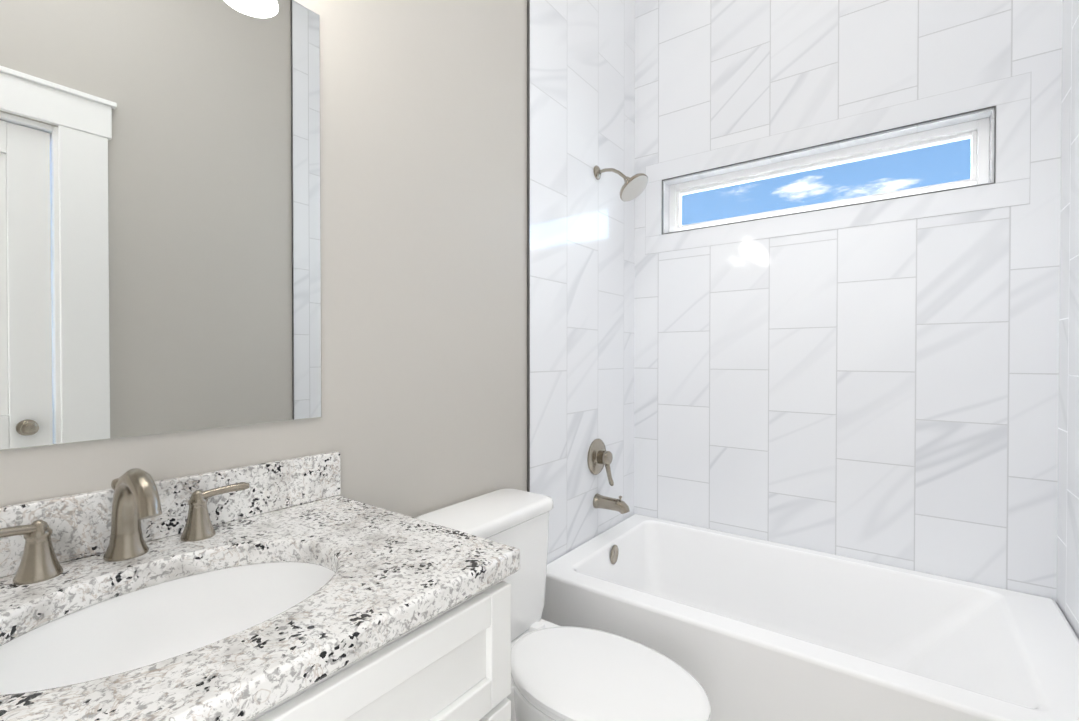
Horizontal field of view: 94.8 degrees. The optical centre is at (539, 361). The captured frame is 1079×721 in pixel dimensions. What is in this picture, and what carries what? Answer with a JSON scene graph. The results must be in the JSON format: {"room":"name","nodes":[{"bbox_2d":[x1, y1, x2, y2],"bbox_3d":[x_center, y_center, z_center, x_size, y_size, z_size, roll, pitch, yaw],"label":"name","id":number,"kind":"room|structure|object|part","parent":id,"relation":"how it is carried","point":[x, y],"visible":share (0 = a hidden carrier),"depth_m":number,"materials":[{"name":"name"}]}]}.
{"room":"bathroom","nodes":[
{"label":"bathroom","id":0,"kind":"room"},
{"bbox_2d":[0,0,526,517],"bbox_3d":[-0.462,-0.410,1.345,0.120,3.300,3.330,0,1,36],"label":"wall","id":1,"kind":"structure","parent":0,"point":[424,240],"depth_m":1.38,"materials":[{"name":"paint"}]},
{"bbox_2d":[0,0,321,450],"bbox_3d":[-0.740,-0.337,0.861,0.006,0.944,0.760,0,1,36],"label":"mirror","id":2,"kind":"object","parent":1,"relation":"attached to","point":[160,217],"visible":1,"depth_m":0.91,"materials":[{"name":"silver mirror"}]},
{"bbox_2d":[0,451,339,577],"bbox_3d":[-0.727,0.271,0.869,0.021,0.104,0.814,0,1,36],"label":"backsplash","id":3,"kind":"structure","parent":1,"relation":"attached to","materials":[{"name":"stone"}]},
{"bbox_2d":[527,0,529,491],"bbox_3d":[0.542,-0.409,1.323,1.527,3.300,0.005,0,1,40],"label":"trim","id":4,"kind":"structure","parent":1,"relation":"attached to","point":[528,245],"depth_m":1.81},
{"bbox_2d":[530,0,634,563],"bbox_3d":[0.221,-0.418,2.164,0.008,3.300,0.880,0,1,36],"label":"wall tile","id":5,"kind":"structure","parent":1,"relation":"attached to","point":[582,217],"depth_m":2.09,"materials":[{"name":"tile"}]},
{"bbox_2d":[587,439,613,485],"bbox_3d":[0.285,0.444,2.187,0.077,0.204,0.160,0,1,36],"label":"shower valve","id":6,"kind":"object","parent":5,"relation":"attached to","point":[599,457],"visible":1,"depth_m":2.17,"materials":[{"name":"silver metal"}]},
{"bbox_2d":[593,493,629,513],"bbox_3d":[0.319,0.616,2.164,0.160,0.076,0.066,0,1,36],"label":"tub spout","id":7,"kind":"object","parent":5,"relation":"attached to","point":[610,503],"visible":1,"depth_m":2.15,"materials":[{"name":"silver metal"}]},
{"bbox_2d":[594,165,647,200],"bbox_3d":[0.349,-0.778,2.129,0.235,0.178,0.138,0,1,36],"label":"shower head","id":8,"kind":"object","parent":5,"relation":"attached to","point":[633,187],"visible":1,"depth_m":2.10},
{"bbox_3d":[0.199,1.295,0.874,1.764,0.100,3.330,0,1,36],"label":"floor","id":9,"kind":"structure","parent":0,"visible":0},
{"bbox_2d":[0,451,519,720],"bbox_3d":[-0.503,0.710,0.709,0.576,1.073,0.814,0,1,36],"label":"bathroom vanity","id":10,"kind":"object","parent":9,"relation":"on","point":[296,589],"visible":1,"depth_m":0.76,"materials":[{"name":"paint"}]},
{"bbox_2d":[0,468,248,584],"bbox_3d":[-0.657,0.248,0.805,0.173,0.151,0.370,0,1,36],"label":"faucet","id":11,"kind":"object","parent":10,"relation":"on","point":[140,524],"depth_m":0.82,"materials":[{"name":"silver metal"}]},
{"bbox_2d":[0,562,334,694],"bbox_3d":[-0.502,0.443,0.693,0.373,0.155,0.480,0,1,36],"label":"sink","id":12,"kind":"object","parent":10,"relation":"in","point":[159,619],"depth_m":0.80,"materials":[{"name":"ceramic"}]},
{"bbox_2d":[416,488,710,720],"bbox_3d":[0.065,0.835,1.317,0.760,0.811,0.422,0,1,36],"label":"toilet","id":13,"kind":"object","parent":9,"relation":"on","point":[563,673],"visible":0.69,"depth_m":1.29,"materials":[{"name":"ceramic"}]},
{"bbox_3d":[-0.153,0.448,1.473,0.220,0.038,0.422,0,1,36],"label":"tank lid","id":14,"kind":"part","parent":13,"relation":"part of","materials":[{"name":"ceramic"}]},
{"bbox_3d":[-0.154,0.639,1.476,0.204,0.344,0.402,0,1,36],"label":"tank","id":15,"kind":"part","parent":13,"relation":"part of","materials":[{"name":"ceramic"}]},
{"bbox_3d":[0.157,0.805,1.248,0.517,0.015,0.348,0,1,36],"label":"seat","id":16,"kind":"part","parent":13,"relation":"part of","materials":[{"name":"plastic"}]},
{"bbox_3d":[0.152,0.795,1.252,0.542,0.036,0.356,0,1,36],"label":"seat lid","id":17,"kind":"part","parent":13,"relation":"part of","materials":[{"name":"plastic"}]},
{"bbox_2d":[541,514,1078,720],"bbox_3d":[0.836,1.005,1.734,1.502,0.463,0.843,0,1,36],"label":"bathtub","id":18,"kind":"object","parent":9,"relation":"on","point":[740,627],"visible":0.83,"depth_m":1.64,"materials":[{"name":"ceramic"}]},
{"bbox_3d":[1.188,-0.417,2.097,1.644,3.300,0.160,0,1,36],"label":"wall","id":19,"kind":"structure","parent":0,"visible":0},
{"bbox_2d":[669,117,989,231],"bbox_3d":[1.146,-0.751,2.148,1.189,0.249,0.073,0,1,36],"label":"window","id":20,"kind":"structure","parent":19,"relation":"in","point":[977,132],"depth_m":2.03,"materials":[{"name":"plastic"}]},
{"bbox_2d":[645,72,1030,253],"bbox_3d":[1.082,-0.750,2.062,1.375,0.435,0.002,0,1,36],"label":"wall tile","id":21,"kind":"structure","parent":19,"relation":"attached to","point":[1012,140],"depth_m":1.90,"materials":[{"name":"tile"}]},
{"bbox_2d":[634,0,1062,601],"bbox_3d":[1.112,-0.417,2.096,1.508,3.300,0.083,0,1,36],"label":"wall tile","id":22,"kind":"structure","parent":19,"relation":"attached to","point":[886,394],"depth_m":1.95,"materials":[{"name":"tile"}]},
{"bbox_2d":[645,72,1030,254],"bbox_3d":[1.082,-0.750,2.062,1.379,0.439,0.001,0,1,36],"label":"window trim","id":23,"kind":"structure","parent":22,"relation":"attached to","point":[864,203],"depth_m":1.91,"materials":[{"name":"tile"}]},
{"bbox_3d":[0.814,-0.399,0.305,0.120,3.300,3.170,0,1,36],"label":"wall","id":24,"kind":"structure","parent":0,"visible":0},
{"bbox_2d":[1056,0,1078,638],"bbox_3d":[1.415,-0.408,1.228,0.008,3.300,0.970,0,1,36],"label":"wall tile","id":25,"kind":"structure","parent":24,"relation":"attached to","point":[1067,595],"depth_m":1.52,"materials":[{"name":"tile"}]}
]}

